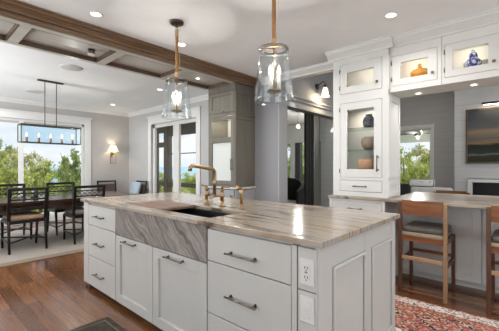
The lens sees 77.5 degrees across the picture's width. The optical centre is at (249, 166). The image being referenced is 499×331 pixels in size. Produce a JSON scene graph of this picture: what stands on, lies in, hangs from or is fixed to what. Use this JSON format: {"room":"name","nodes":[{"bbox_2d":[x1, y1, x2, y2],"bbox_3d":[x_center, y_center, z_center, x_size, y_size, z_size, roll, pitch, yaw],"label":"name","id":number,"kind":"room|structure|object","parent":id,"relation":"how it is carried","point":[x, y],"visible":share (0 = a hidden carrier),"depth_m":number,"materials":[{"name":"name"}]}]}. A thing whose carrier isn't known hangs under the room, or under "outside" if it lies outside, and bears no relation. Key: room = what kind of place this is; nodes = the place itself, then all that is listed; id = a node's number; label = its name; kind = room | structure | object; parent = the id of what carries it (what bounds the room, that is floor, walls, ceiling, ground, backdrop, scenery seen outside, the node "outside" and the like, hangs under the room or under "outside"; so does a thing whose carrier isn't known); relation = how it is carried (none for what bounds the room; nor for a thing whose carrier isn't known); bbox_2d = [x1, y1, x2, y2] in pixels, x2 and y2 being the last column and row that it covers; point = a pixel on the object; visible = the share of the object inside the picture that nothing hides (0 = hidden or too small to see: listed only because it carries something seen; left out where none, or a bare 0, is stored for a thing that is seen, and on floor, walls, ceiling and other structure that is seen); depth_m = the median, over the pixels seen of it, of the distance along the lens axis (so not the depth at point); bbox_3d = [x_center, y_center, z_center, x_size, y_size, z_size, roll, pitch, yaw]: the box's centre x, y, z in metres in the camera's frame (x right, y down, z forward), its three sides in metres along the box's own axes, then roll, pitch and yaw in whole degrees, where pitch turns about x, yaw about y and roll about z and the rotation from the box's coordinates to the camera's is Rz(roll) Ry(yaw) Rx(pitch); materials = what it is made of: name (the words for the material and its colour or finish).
{"room":"kitchen","nodes":[
{"label":"kitchen","id":0,"kind":"room"},
{"bbox_2d":[0,101,128,215],"bbox_3d":[-5.401,-0.100,6.352,0.150,2.700,6.400,0,0,42],"label":"wall","id":1,"kind":"structure","parent":0,"point":[107,130],"depth_m":8.06,"materials":[{"name":"beige paint"}]},
{"bbox_2d":[0,108,91,225],"bbox_3d":[-5.285,0.018,6.406,0.140,2.465,3.855,0,0,42],"label":"window","id":2,"kind":"structure","parent":1,"relation":"in","point":[12,114],"depth_m":7.17,"materials":[{"name":"wood"}]},
{"bbox_2d":[0,96,128,116],"bbox_3d":[-5.344,-1.407,6.247,0.075,0.085,6.120,0,0,42],"label":"trim","id":3,"kind":"structure","parent":1,"relation":"attached to","point":[4,99],"depth_m":7.28,"materials":[{"name":"wood"}]},
{"bbox_2d":[108,145,118,163],"bbox_3d":[-3.563,-0.314,8.129,0.270,0.472,0.270,0,0,42],"label":"wall sconce","id":4,"kind":"object","parent":1,"relation":"attached to","point":[112,148],"visible":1,"depth_m":8.07,"materials":[{"name":"gold metal"}]},
{"bbox_2d":[88,48,94,55],"bbox_3d":[-1.753,-1.266,3.446,0.072,0.062,0.072,0,0,42],"label":"spotlight","id":5,"kind":"object","parent":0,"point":[91,52],"visible":1,"depth_m":3.42,"materials":[{"name":"brown metal"}]},
{"bbox_2d":[0,42,208,112],"bbox_3d":[-3.776,-1.500,4.921,4.600,0.100,6.450,0,0,42],"label":"ceiling","id":6,"kind":"structure","parent":0,"point":[96,86],"depth_m":5.49,"materials":[{"name":"paint"}]},
{"bbox_2d":[25,90,43,93],"bbox_3d":[-4.132,-1.445,5.989,0.300,0.010,0.300,0,0,42],"label":"ceiling speaker","id":7,"kind":"object","parent":6,"relation":"attached to","point":[30,91],"visible":0.98,"depth_m":5.97},
{"bbox_2d":[17,79,80,144],"bbox_3d":[-3.373,-0.919,5.278,0.232,1.060,0.882,0,0,42],"label":"chandelier","id":8,"kind":"object","parent":6,"relation":"hanging from","point":[42,80],"visible":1,"depth_m":5.25,"materials":[{"name":"brown metal"}]},
{"bbox_2d":[59,64,82,70],"bbox_3d":[-2.606,-1.445,4.546,0.300,0.010,0.300,0,0,42],"label":"ceiling speaker","id":9,"kind":"object","parent":6,"relation":"attached to","point":[63,66],"visible":1,"depth_m":4.52},
{"bbox_2d":[129,99,208,194],"bbox_3d":[-1.658,-0.100,7.158,4.330,2.700,0.150,0,0,42],"label":"wall","id":10,"kind":"structure","parent":0,"point":[138,124],"depth_m":7.96,"materials":[{"name":"grey paint"}]},
{"bbox_2d":[128,94,208,116],"bbox_3d":[-1.763,-1.407,7.101,4.230,0.085,0.075,0,0,42],"label":"trim","id":11,"kind":"structure","parent":10,"relation":"attached to","point":[203,97],"depth_m":7.22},
{"bbox_2d":[147,106,200,194],"bbox_3d":[-1.762,-0.020,7.184,2.100,2.460,0.140,0,0,42],"label":"window","id":12,"kind":"structure","parent":10,"relation":"in","point":[196,111],"depth_m":7.11,"materials":[{"name":"wood"}]},
{"bbox_2d":[161,109,303,127],"bbox_3d":[-0.532,-1.410,9.227,7.250,0.080,4.410,0,0,42],"label":"ceiling","id":13,"kind":"structure","parent":0,"point":[293,117],"depth_m":8.84,"materials":[{"name":"paint"}]},
{"bbox_2d":[0,218,498,330],"bbox_3d":[0.079,1.310,3.969,11.600,0.120,10.400,0,0,42],"label":"floor","id":14,"kind":"structure","parent":0,"point":[51,294],"depth_m":2.95,"materials":[{"name":"brown wood"}]},
{"bbox_2d":[0,223,83,267],"bbox_3d":[-3.851,1.243,4.921,2.590,0.014,4.950,0,0,42],"label":"dining rug","id":15,"kind":"object","parent":14,"relation":"on","point":[27,250],"visible":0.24,"depth_m":4.82,"materials":[{"name":"carpet"}]},
{"bbox_2d":[0,183,32,238],"bbox_3d":[-4.045,0.768,5.291,0.565,0.930,0.494,0,0,42],"label":"dining chair","id":16,"kind":"object","parent":15,"relation":"on","point":[24,227],"visible":0.37,"depth_m":5.38,"materials":[{"name":"brown wood"}]},
{"bbox_2d":[0,210,30,214],"bbox_3d":[-4.022,0.745,5.270,0.443,0.060,0.440,0,0,42],"label":"seat cushion","id":17,"kind":"object","parent":16,"relation":"on","point":[1,213],"depth_m":5.13,"materials":[{"name":"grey fabric"}]},
{"bbox_2d":[0,187,48,254],"bbox_3d":[-3.390,0.768,4.680,0.565,0.930,0.494,0,0,42],"label":"dining chair","id":18,"kind":"object","parent":15,"relation":"on","point":[9,219],"visible":1,"depth_m":4.58,"materials":[{"name":"brown wood"}]},
{"bbox_2d":[3,211,43,220],"bbox_3d":[-3.413,0.745,4.701,0.443,0.060,0.440,0,0,42],"label":"seat cushion","id":19,"kind":"object","parent":18,"relation":"on","point":[31,216],"depth_m":4.59,"materials":[{"name":"beige fabric"}]},
{"bbox_2d":[46,182,83,235],"bbox_3d":[-3.496,0.768,5.900,0.565,0.930,0.494,0,0,42],"label":"dining chair","id":20,"kind":"object","parent":15,"relation":"on","point":[58,209],"visible":0.48,"depth_m":5.88,"materials":[{"name":"brown wood"}]},
{"bbox_2d":[53,206,81,209],"bbox_3d":[-3.473,0.745,5.879,0.443,0.060,0.440,0,0,42],"label":"seat cushion","id":21,"kind":"object","parent":20,"relation":"on","point":[69,207],"depth_m":5.68,"materials":[{"name":"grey fabric"}]},
{"bbox_2d":[0,191,136,211],"bbox_3d":[-3.562,0.873,5.098,1.120,0.716,3.200,0,0,42],"label":"dining table","id":22,"kind":"object","parent":15,"relation":"on","point":[54,200],"visible":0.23,"depth_m":5.04,"materials":[{"name":"brown wood"}]},
{"bbox_2d":[63,185,105,244],"bbox_3d":[-2.800,0.768,5.260,0.565,0.930,0.494,0,0,42],"label":"dining chair","id":23,"kind":"object","parent":15,"relation":"on","point":[74,212],"visible":0.63,"depth_m":5.05,"materials":[{"name":"brown wood"}]},
{"bbox_2d":[65,207,83,214],"bbox_3d":[-2.824,0.745,5.280,0.443,0.060,0.440,0,0,42],"label":"seat cushion","id":24,"kind":"object","parent":23,"relation":"on","point":[78,211],"depth_m":5.08,"materials":[{"name":"grey fabric"}]},
{"bbox_2d":[68,317,126,330],"bbox_3d":[-0.763,1.245,1.692,1.800,0.009,0.770,0,0,42],"label":"rug","id":25,"kind":"object","parent":14,"relation":"on","point":[104,324],"visible":1,"depth_m":2.42,"materials":[{"name":"fabric"}]},
{"bbox_2d":[84,202,116,299],"bbox_3d":[-1.130,0.809,3.437,0.738,0.882,1.130,0,0,42],"label":"base cabinet","id":26,"kind":"object","parent":14,"relation":"on","point":[99,220],"visible":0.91,"depth_m":3.01,"materials":[{"name":"grey paint"}]},
{"bbox_2d":[97,180,116,191],"bbox_3d":[-3.517,0.802,7.885,0.524,0.898,0.486,0,0,42],"label":"chair","id":27,"kind":"object","parent":14,"relation":"on","point":[109,187],"visible":0.31,"depth_m":8.07,"materials":[{"name":"brown wood"}]},
{"bbox_2d":[136,180,146,193],"bbox_3d":[-2.903,0.802,7.725,0.486,0.898,0.524,0,0,42],"label":"chair","id":28,"kind":"object","parent":14,"relation":"on","point":[143,187],"visible":0.31,"depth_m":7.79,"materials":[{"name":"brown wood"}]},
{"bbox_2d":[130,182,140,193],"bbox_3d":[-2.854,0.550,7.779,0.380,0.332,0.143,0,0,42],"label":"cushion","id":29,"kind":"object","parent":28,"relation":"on","point":[135,187],"visible":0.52,"depth_m":7.70,"materials":[{"name":"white fabric"}]},
{"bbox_2d":[116,208,229,330],"bbox_3d":[-0.385,0.809,2.764,1.262,0.882,1.130,0,0,42],"label":"base cabinet","id":30,"kind":"object","parent":14,"relation":"on","point":[167,289],"visible":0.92,"depth_m":2.32,"materials":[{"name":"grey paint"}]},
{"bbox_2d":[80,192,399,248],"bbox_3d":[-0.358,0.351,2.755,2.848,0.030,1.131,0,0,42],"label":"countertop","id":31,"kind":"structure","parent":30,"relation":"on","point":[320,227],"depth_m":2.10,"materials":[{"name":"stone"}]},
{"bbox_2d":[115,208,230,262],"bbox_3d":[-0.594,0.485,2.533,1.260,0.238,0.434,0,0,42],"label":"sink","id":32,"kind":"object","parent":31,"relation":"in","point":[186,239],"visible":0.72,"depth_m":2.29,"materials":[{"name":"grey stone"}]},
{"bbox_2d":[126,200,195,210],"bbox_3d":[-0.796,0.344,2.770,0.573,0.025,0.353,0,0,42],"label":"cutting board","id":33,"kind":"object","parent":32,"relation":"on","point":[162,205],"visible":0.81,"depth_m":2.67,"materials":[{"name":"brown wood"}]},
{"bbox_2d":[172,208,230,217],"bbox_3d":[-0.576,0.485,2.571,1.200,0.234,0.353,0,0,42],"label":"basin","id":34,"kind":"object","parent":32,"relation":"in","point":[197,212],"depth_m":2.64,"materials":[{"name":"metal"}]},
{"bbox_2d":[188,164,229,206],"bbox_3d":[-0.389,0.156,2.592,0.368,0.359,0.306,0,0,42],"label":"bridge faucet","id":35,"kind":"object","parent":31,"relation":"on","point":[206,194],"visible":1,"depth_m":2.63,"materials":[{"name":"gold metal"}]},
{"bbox_2d":[235,185,254,208],"bbox_3d":[-0.037,0.241,2.433,0.133,0.190,0.085,0,0,31],"label":"sprayer","id":36,"kind":"object","parent":31,"relation":"on","point":[241,190],"visible":1,"depth_m":2.45,"materials":[{"name":"gold metal"}]},
{"bbox_2d":[208,83,255,199],"bbox_3d":[-0.296,-0.006,4.963,0.633,2.512,0.481,0,0,42],"label":"pantry cabinet","id":37,"kind":"object","parent":14,"relation":"on","point":[232,105],"visible":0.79,"depth_m":4.81,"materials":[{"name":"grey wood"}]},
{"bbox_2d":[208,227,299,330],"bbox_3d":[0.326,0.809,2.109,0.665,0.882,1.110,0,0,42],"label":"base cabinet","id":38,"kind":"object","parent":14,"relation":"on","point":[253,280],"visible":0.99,"depth_m":1.71,"materials":[{"name":"grey paint"}]},
{"bbox_2d":[298,220,394,330],"bbox_3d":[0.645,0.809,1.866,0.128,0.882,1.094,0,0,42],"label":"island end panel","id":39,"kind":"object","parent":14,"relation":"on","point":[353,289],"visible":0.83,"depth_m":1.73,"materials":[{"name":"grey paint"}]},
{"bbox_2d":[300,258,313,286],"bbox_3d":[0.268,0.496,1.462,0.078,0.123,0.010,0,0,42],"label":"outlet","id":40,"kind":"object","parent":39,"relation":"attached to","point":[306,266],"visible":1,"depth_m":1.46,"materials":[{"name":"white plastic"}]},
{"bbox_2d":[300,295,313,325],"bbox_3d":[0.268,0.673,1.461,0.078,0.123,0.012,0,0,42],"label":"outlet","id":41,"kind":"object","parent":39,"relation":"attached to","point":[306,303],"visible":1,"depth_m":1.46,"materials":[{"name":"plastic"}]},
{"bbox_2d":[329,198,397,275],"bbox_3d":[1.310,0.809,3.614,0.635,0.882,0.467,0,0,42],"label":"base cabinet","id":42,"kind":"object","parent":14,"relation":"on","point":[378,206],"visible":0.23,"depth_m":3.49,"materials":[{"name":"white paint"}]},
{"bbox_2d":[400,183,410,194],"bbox_3d":[3.110,0.790,6.494,0.640,0.920,0.790,0,0,42],"label":"armchair","id":43,"kind":"object","parent":14,"relation":"on","point":[405,188],"visible":0.02,"depth_m":6.05,"materials":[{"name":"grey fabric"}]},
{"bbox_2d":[398,199,454,302],"bbox_3d":[1.784,0.789,3.130,0.422,0.922,0.434,0,0,42],"label":"bar stool","id":44,"kind":"object","parent":14,"relation":"on","point":[441,234],"visible":1,"depth_m":3.01,"materials":[{"name":"beige wood"}]},
{"bbox_2d":[411,187,452,192],"bbox_3d":[3.318,0.800,5.545,0.660,0.900,0.820,0,0,42],"label":"armchair","id":45,"kind":"object","parent":14,"relation":"on","point":[413,189],"visible":0.18,"depth_m":5.27,"materials":[{"name":"grey fabric"}]},
{"bbox_2d":[409,178,434,186],"bbox_3d":[2.999,0.280,5.415,0.400,0.140,0.120,0,0,42],"label":"striped cushion","id":46,"kind":"object","parent":45,"relation":"on","point":[412,182],"visible":1,"depth_m":5.36,"materials":[{"name":"fabric"}]},
{"bbox_2d":[395,294,498,330],"bbox_3d":[1.727,1.244,2.213,3.900,0.010,0.790,0,0,42],"label":"rug","id":47,"kind":"object","parent":14,"relation":"on","point":[411,314],"visible":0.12,"depth_m":2.52,"materials":[{"name":"fabric"}]},
{"bbox_2d":[402,206,498,293],"bbox_3d":[2.825,0.809,3.076,2.325,0.882,0.648,0,0,42],"label":"base cabinet","id":48,"kind":"object","parent":14,"relation":"on","point":[468,225],"visible":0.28,"depth_m":3.22,"materials":[{"name":"white paint"}]},
{"bbox_2d":[328,192,498,208],"bbox_3d":[2.472,0.351,3.100,3.082,0.030,1.205,0,0,42],"label":"countertop","id":49,"kind":"structure","parent":48,"relation":"on","point":[453,200],"depth_m":3.29,"materials":[{"name":"stone"}]},
{"bbox_2d":[333,48,399,197],"bbox_3d":[1.347,-0.508,3.615,0.638,1.684,0.420,0,0,42],"label":"hutch","id":50,"kind":"object","parent":49,"relation":"on","point":[361,83],"visible":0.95,"depth_m":3.51,"materials":[{"name":"white paint"}]},
{"bbox_2d":[357,159,373,168],"bbox_3d":[1.358,-0.018,3.596,0.216,0.145,0.216,0,0,42],"label":"basket","id":51,"kind":"object","parent":50,"relation":"in","point":[362,163],"visible":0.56,"depth_m":3.51,"materials":[{"name":"wicker"}]},
{"bbox_2d":[361,136,373,149],"bbox_3d":[1.390,-0.272,3.594,0.196,0.145,0.196,0,0,42],"label":"bowl","id":52,"kind":"object","parent":50,"relation":"on","point":[367,143],"visible":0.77,"depth_m":3.53,"materials":[{"name":"ceramic"}]},
{"bbox_2d":[363,114,373,127],"bbox_3d":[1.383,-0.526,3.601,0.140,0.155,0.140,0,0,42],"label":"jar","id":53,"kind":"object","parent":50,"relation":"on","point":[368,121],"visible":0.97,"depth_m":3.56,"materials":[{"name":"black ceramic"}]},
{"bbox_2d":[433,190,469,194],"bbox_3d":[2.623,0.789,4.102,0.422,0.922,0.434,0,0,42],"label":"bar stool","id":54,"kind":"object","parent":14,"relation":"on","point":[436,191],"visible":0.06,"depth_m":4.25,"materials":[{"name":"beige wood"}]},
{"bbox_2d":[486,205,498,314],"bbox_3d":[2.308,0.789,2.657,0.422,0.922,0.434,0,0,42],"label":"bar stool","id":55,"kind":"object","parent":14,"relation":"on","point":[492,213],"visible":1,"depth_m":2.64,"materials":[{"name":"beige wood"}]},
{"bbox_2d":[19,0,498,78],"bbox_3d":[0.717,-1.400,0.757,6.550,0.100,5.685,0,0,42],"label":"ceiling","id":56,"kind":"structure","parent":0,"point":[230,34],"depth_m":2.89,"materials":[{"name":"paint"}]},
{"bbox_2d":[89,11,102,16],"bbox_3d":[-1.357,-1.347,2.749,0.108,0.006,0.108,0,0,42],"label":"recessed light","id":57,"kind":"object","parent":56,"relation":"in","point":[92,13],"visible":1,"depth_m":2.75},
{"bbox_2d":[162,19,191,119],"bbox_3d":[-0.678,-0.900,2.901,0.274,0.898,0.274,0,0,42],"label":"pendant light","id":58,"kind":"object","parent":56,"relation":"hanging from","point":[176,23],"visible":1,"depth_m":2.89,"materials":[{"name":"glass"}]},
{"bbox_2d":[172,92,174,109],"bbox_3d":[-0.706,-0.611,2.878,0.028,0.167,0.028,0,0,42],"label":"bulb","id":59,"kind":"object","parent":58,"relation":"on","point":[173,96],"depth_m":2.87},
{"bbox_2d":[179,93,181,109],"bbox_3d":[-0.645,-0.611,2.889,0.028,0.167,0.028,0,0,42],"label":"bulb","id":60,"kind":"object","parent":58,"relation":"on","point":[180,100],"depth_m":2.88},
{"bbox_2d":[254,0,293,99],"bbox_3d":[0.168,-0.900,2.138,0.274,0.898,0.274,0,0,42],"label":"pendant light","id":61,"kind":"object","parent":56,"relation":"hanging from","point":[271,76],"visible":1,"depth_m":2.12,"materials":[{"name":"glass"}]},
{"bbox_2d":[268,65,271,88],"bbox_3d":[0.140,-0.611,2.115,0.028,0.167,0.028,0,0,42],"label":"bulb","id":62,"kind":"object","parent":61,"relation":"on","point":[270,69],"depth_m":2.11,"materials":[{"name":"glass"}]},
{"bbox_2d":[277,66,280,89],"bbox_3d":[0.202,-0.611,2.125,0.028,0.167,0.028,0,0,42],"label":"bulb","id":63,"kind":"object","parent":61,"relation":"on","point":[278,70],"depth_m":2.12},
{"bbox_2d":[325,35,392,62],"bbox_3d":[1.199,-1.300,3.464,0.740,0.100,0.085,0,0,42],"label":"trim","id":64,"kind":"structure","parent":56,"relation":"attached to","point":[385,42],"depth_m":3.43,"materials":[{"name":"white paint"}]},
{"bbox_2d":[384,12,397,17],"bbox_3d":[1.259,-1.347,2.768,0.108,0.006,0.108,0,0,42],"label":"recessed light","id":65,"kind":"object","parent":56,"relation":"in","point":[391,14],"visible":1,"depth_m":2.77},
{"bbox_2d":[392,8,498,47],"bbox_3d":[3.045,-1.300,1.853,4.160,0.100,0.085,0,0,42],"label":"trim","id":66,"kind":"structure","parent":56,"relation":"attached to","point":[489,17],"depth_m":2.91,"materials":[{"name":"white paint"}]},
{"bbox_2d":[254,82,285,201],"bbox_3d":[0.210,-0.400,5.204,1.060,3.300,0.550,0,0,42],"label":"wall","id":67,"kind":"structure","parent":0,"point":[266,108],"depth_m":4.79,"materials":[{"name":"grey paint"}]},
{"bbox_2d":[0,16,234,89],"bbox_3d":[-2.013,-1.400,3.132,0.675,0.300,5.515,0,0,42],"label":"trim","id":68,"kind":"structure","parent":67,"relation":"attached to","point":[36,36],"depth_m":3.44,"materials":[{"name":"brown wood"}]},
{"bbox_2d":[0,0,260,87],"bbox_3d":[-1.700,-1.300,2.848,0.170,0.100,5.512,0,0,42],"label":"ceiling beam","id":69,"kind":"structure","parent":67,"relation":"attached to","point":[17,10],"depth_m":3.13,"materials":[{"name":"brown wood"}]},
{"bbox_2d":[259,62,332,84],"bbox_3d":[0.666,-1.308,4.359,1.330,0.085,0.090,0,0,42],"label":"trim","id":70,"kind":"structure","parent":67,"relation":"attached to","point":[325,66],"depth_m":4.29,"materials":[{"name":"wood"}]},
{"bbox_2d":[286,72,332,119],"bbox_3d":[1.737,-0.375,6.211,0.140,3.250,3.649,0,0,42],"label":"wall","id":71,"kind":"structure","parent":0,"point":[305,88],"depth_m":5.42,"materials":[{"name":"grey paint"}]},
{"bbox_2d":[278,91,332,205],"bbox_3d":[1.558,0.068,5.957,0.214,2.365,3.465,0,0,42],"label":"door frame","id":72,"kind":"structure","parent":71,"relation":"in","point":[300,103],"depth_m":5.17,"materials":[{"name":"grey paint"}]},
{"bbox_2d":[315,81,328,96],"bbox_3d":[1.272,-1.352,5.411,0.239,0.274,0.140,0,0,42],"label":"wall sconce","id":73,"kind":"object","parent":71,"relation":"attached to","point":[325,93],"visible":1,"depth_m":5.36,"materials":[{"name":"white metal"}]},
{"bbox_2d":[320,117,332,206],"bbox_3d":[1.956,-0.040,7.245,0.900,2.620,0.140,0,0,42],"label":"wall","id":74,"kind":"structure","parent":0,"point":[326,137],"depth_m":7.29,"materials":[{"name":"paint"}]},
{"bbox_2d":[314,116,320,205],"bbox_3d":[1.625,-0.040,7.427,0.165,2.620,0.028,0,0,42],"label":"trim","id":75,"kind":"structure","parent":74,"relation":"attached to","point":[317,143],"depth_m":7.41,"materials":[{"name":"paint"}]},
{"bbox_2d":[281,69,498,274],"bbox_3d":[2.693,-0.050,2.702,5.980,2.600,0.150,0,0,42],"label":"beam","id":76,"kind":"object","parent":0,"point":[328,71],"visible":0.12,"depth_m":4.24,"materials":[{"name":"white paint"}]},
{"bbox_2d":[390,37,441,94],"bbox_3d":[1.773,-1.070,3.267,0.478,0.560,0.367,0,0,42],"label":"upper cabinet","id":77,"kind":"object","parent":76,"relation":"attached to","point":[405,59],"visible":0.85,"depth_m":3.16,"materials":[{"name":"beige paint"}]},
{"bbox_2d":[410,64,426,76],"bbox_3d":[1.757,-0.993,3.209,0.180,0.144,0.180,0,0,42],"label":"bowl","id":78,"kind":"object","parent":77,"relation":"in","point":[419,71],"visible":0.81,"depth_m":3.15,"materials":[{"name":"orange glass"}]},
{"bbox_2d":[393,76,498,97],"bbox_3d":[3.174,-1.069,2.026,4.200,0.558,0.340,0,0,42],"label":"trim","id":79,"kind":"structure","parent":76,"relation":"attached to","point":[493,80],"depth_m":3.10,"materials":[{"name":"beige paint"}]},
{"bbox_2d":[442,23,498,84],"bbox_3d":[2.129,-1.070,2.946,0.473,0.560,0.367,0,0,42],"label":"upper cabinet","id":80,"kind":"object","parent":76,"relation":"attached to","point":[457,47],"visible":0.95,"depth_m":2.87,"materials":[{"name":"beige paint"}]},
{"bbox_2d":[464,50,481,66],"bbox_3d":[2.091,-1.008,2.908,0.136,0.174,0.136,0,0,42],"label":"ginger jar","id":81,"kind":"object","parent":80,"relation":"in","point":[473,60],"visible":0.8,"depth_m":2.87,"materials":[{"name":"blue ceramic"}]},
{"bbox_2d":[400,91,453,190],"bbox_3d":[5.260,-0.400,6.130,6.800,3.300,0.150,0,0,42],"label":"wall","id":82,"kind":"structure","parent":0,"point":[437,109],"depth_m":6.96,"materials":[{"name":"paint"}]},
{"bbox_2d":[400,124,434,178],"bbox_3d":[3.843,0.105,7.337,0.940,2.130,0.135,0,0,42],"label":"window","id":83,"kind":"structure","parent":82,"relation":"in","point":[419,127],"depth_m":7.10,"materials":[{"name":"wood"}]},
{"bbox_2d":[454,85,498,192],"bbox_3d":[5.248,-0.375,5.700,2.442,3.250,0.495,0,0,42],"label":"wall","id":84,"kind":"structure","parent":0,"point":[465,99],"depth_m":6.21,"materials":[{"name":"wood"}]},
{"bbox_2d":[466,106,498,163],"bbox_3d":[4.822,-0.595,5.720,1.400,1.070,0.044,0,0,42],"label":"framed painting","id":85,"kind":"object","parent":84,"relation":"attached to","point":[482,124],"visible":1,"depth_m":6.00,"materials":[{"name":"paint"}]},
{"bbox_2d":[468,179,498,195],"bbox_3d":[5.252,0.438,5.535,2.215,0.385,0.335,0,0,42],"label":"fireplace","id":86,"kind":"object","parent":84,"relation":"attached to","point":[490,187],"visible":0.73,"depth_m":6.14,"materials":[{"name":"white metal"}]},
{"bbox_2d":[482,101,498,104],"bbox_3d":[4.811,-1.212,5.655,0.930,0.092,0.170,0,0,42],"label":"picture light","id":87,"kind":"object","parent":84,"relation":"attached to","point":[490,102],"visible":1,"depth_m":5.83,"materials":[{"name":"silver metal"}]},
{"bbox_3d":[-0.566,1.330,9.190,7.250,0.120,4.310,0,0,42],"label":"floor","id":88,"kind":"structure","parent":0,"visible":0},
{"bbox_2d":[157,122,195,192],"bbox_3d":[-2.314,-0.040,10.167,2.815,2.620,0.200,0,0,42],"label":"screen porch","id":89,"kind":"object","parent":88,"relation":"on","point":[190,128],"visible":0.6,"depth_m":10.48,"materials":[{"name":"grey wood"}]},
{"bbox_2d":[287,124,303,180],"bbox_3d":[1.913,-0.040,9.721,4.180,2.620,0.160,0,0,42],"label":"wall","id":90,"kind":"structure","parent":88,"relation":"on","point":[295,136],"depth_m":10.02,"materials":[{"name":"grey paint"}]},
{"bbox_2d":[287,178,303,204],"bbox_3d":[0.783,0.760,6.766,0.798,1.020,0.798,0,0,42],"label":"porch chair","id":91,"kind":"object","parent":88,"relation":"on","point":[295,187],"visible":0.16,"depth_m":6.97,"materials":[{"name":"wicker"}]},
{"bbox_2d":[287,200,295,203],"bbox_3d":[0.784,0.789,6.767,0.560,0.118,0.560,0,0,42],"label":"cushion","id":92,"kind":"object","parent":91,"relation":"on","point":[288,201],"depth_m":6.60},
{"label":"outside","id":93,"kind":"structure","parent":0,"visible":0},
{"bbox_2d":[16,179,195,211],"bbox_3d":[4.455,2.350,-4.019,108.000,0.200,120.000,0,0,42],"label":"lawn","id":94,"kind":"structure","parent":93,"point":[172,179],"depth_m":33.64,"materials":[{"name":"green plant"}]},
{"bbox_2d":[0,150,17,196],"bbox_3d":[-8.881,0.667,10.842,1.318,3.170,1.297,0,0,21],"label":"leafy tree","id":95,"kind":"object","parent":94,"relation":"on","point":[5,177],"visible":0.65,"depth_m":11.03,"materials":[{"name":"green plant"}]},
{"bbox_2d":[0,139,17,172],"bbox_3d":[-12.815,0.371,15.992,1.678,3.761,1.588,0,0,19],"label":"leafy tree","id":96,"kind":"object","parent":94,"relation":"on","point":[1,141],"visible":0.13,"depth_m":16.02,"materials":[{"name":"green plant"}]},
{"bbox_2d":[0,147,37,196],"bbox_3d":[-9.998,0.697,13.376,1.812,3.109,1.715,0,0,-13],"label":"leafy tree","id":97,"kind":"object","parent":94,"relation":"on","point":[14,154],"visible":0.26,"depth_m":13.21,"materials":[{"name":"green plant"}]},
{"bbox_2d":[24,151,48,183],"bbox_3d":[-11.739,0.692,17.162,1.468,3.121,1.470,0,0,42],"label":"leafy tree","id":98,"kind":"object","parent":94,"relation":"on","point":[33,154],"visible":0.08,"depth_m":16.98,"materials":[{"name":"green plant"}]},
{"bbox_2d":[24,159,59,212],"bbox_3d":[-7.750,0.960,11.484,1.374,2.584,1.288,0,0,-12],"label":"leafy tree","id":99,"kind":"object","parent":94,"relation":"on","point":[43,170],"visible":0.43,"depth_m":11.43,"materials":[{"name":"green plant"}]},
{"bbox_2d":[44,173,73,193],"bbox_3d":[-8.562,1.200,13.830,1.402,2.105,1.425,0,0,18],"label":"leafy tree","id":100,"kind":"object","parent":94,"relation":"on","point":[61,173],"visible":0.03,"depth_m":13.50,"materials":[{"name":"green plant"}]},
{"bbox_2d":[51,148,80,193],"bbox_3d":[-6.383,0.773,11.205,1.259,2.959,1.216,0,0,42],"label":"leafy tree","id":101,"kind":"object","parent":94,"relation":"on","point":[71,175],"visible":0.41,"depth_m":11.12,"materials":[{"name":"green plant"}]},
{"bbox_2d":[59,157,80,184],"bbox_3d":[-10.034,0.849,17.565,1.648,2.805,1.443,0,0,42],"label":"leafy tree","id":102,"kind":"object","parent":94,"relation":"on","point":[60,165],"visible":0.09,"depth_m":17.33,"materials":[{"name":"green plant"}]},
{"bbox_2d":[159,172,163,192],"bbox_3d":[-4.566,1.249,15.958,1.458,2.008,1.512,0,0,42],"label":"leafy tree","id":103,"kind":"object","parent":94,"relation":"on","point":[161,174],"visible":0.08,"depth_m":15.97,"materials":[{"name":"green plant"}]},
{"bbox_2d":[161,187,191,193],"bbox_3d":[-3.328,1.422,14.231,1.402,1.663,1.425,0,0,19],"label":"leafy tree","id":104,"kind":"object","parent":94,"relation":"on","point":[183,189],"visible":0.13,"depth_m":14.20,"materials":[{"name":"green plant"}]},
{"bbox_2d":[181,172,195,193],"bbox_3d":[-2.987,1.269,16.459,1.639,1.968,1.472,0,0,42],"label":"leafy tree","id":105,"kind":"object","parent":94,"relation":"on","point":[191,178],"visible":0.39,"depth_m":16.11,"materials":[{"name":"green plant"}]},
{"bbox_2d":[287,144,303,181],"bbox_3d":[1.957,0.407,14.512,1.781,3.689,1.752,0,0,-13],"label":"leafy tree","id":106,"kind":"object","parent":94,"relation":"on","point":[288,166],"visible":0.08,"depth_m":14.33,"materials":[{"name":"green plant"}]},
{"bbox_2d":[400,146,424,186],"bbox_3d":[8.105,0.549,16.512,1.840,3.406,1.870,0,0,0],"label":"leafy tree","id":107,"kind":"object","parent":94,"relation":"on","point":[408,172],"visible":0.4,"depth_m":16.27,"materials":[{"name":"green plant"}]},
{"bbox_2d":[400,130,429,142],"bbox_3d":[4.998,0.400,10.170,4.200,3.700,4.300,0,0,42],"label":"porch","id":108,"kind":"object","parent":94,"relation":"on","point":[424,137],"visible":0.04,"depth_m":11.75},
{"bbox_2d":[400,131,429,137],"bbox_3d":[5.238,-1.130,9.824,1.862,0.470,1.949,0,0,42],"label":"ceiling fan","id":109,"kind":"object","parent":108,"relation":"hanging from","point":[417,134],"visible":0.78,"depth_m":9.69,"materials":[{"name":"white metal"}]},
{"bbox_2d":[400,143,429,187],"bbox_3d":[10.560,0.396,19.361,2.193,3.710,2.076,0,0,-38],"label":"leafy tree","id":110,"kind":"object","parent":94,"relation":"on","point":[423,152],"visible":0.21,"depth_m":19.21,"materials":[{"name":"green plant"}]},
{"bbox_2d":[413,150,429,178],"bbox_3d":[7.675,0.710,13.162,1.375,3.084,1.262,0,0,42],"label":"leafy tree","id":111,"kind":"object","parent":94,"relation":"on","point":[425,161],"visible":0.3,"depth_m":13.23,"materials":[{"name":"green plant"}]},
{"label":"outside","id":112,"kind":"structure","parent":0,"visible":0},
{"bbox_2d":[49,167,406,182],"bbox_3d":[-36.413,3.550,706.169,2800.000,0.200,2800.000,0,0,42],"label":"sea","id":113,"kind":"structure","parent":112,"point":[161,169],"depth_m":223.55,"materials":[{"name":"liquid"}]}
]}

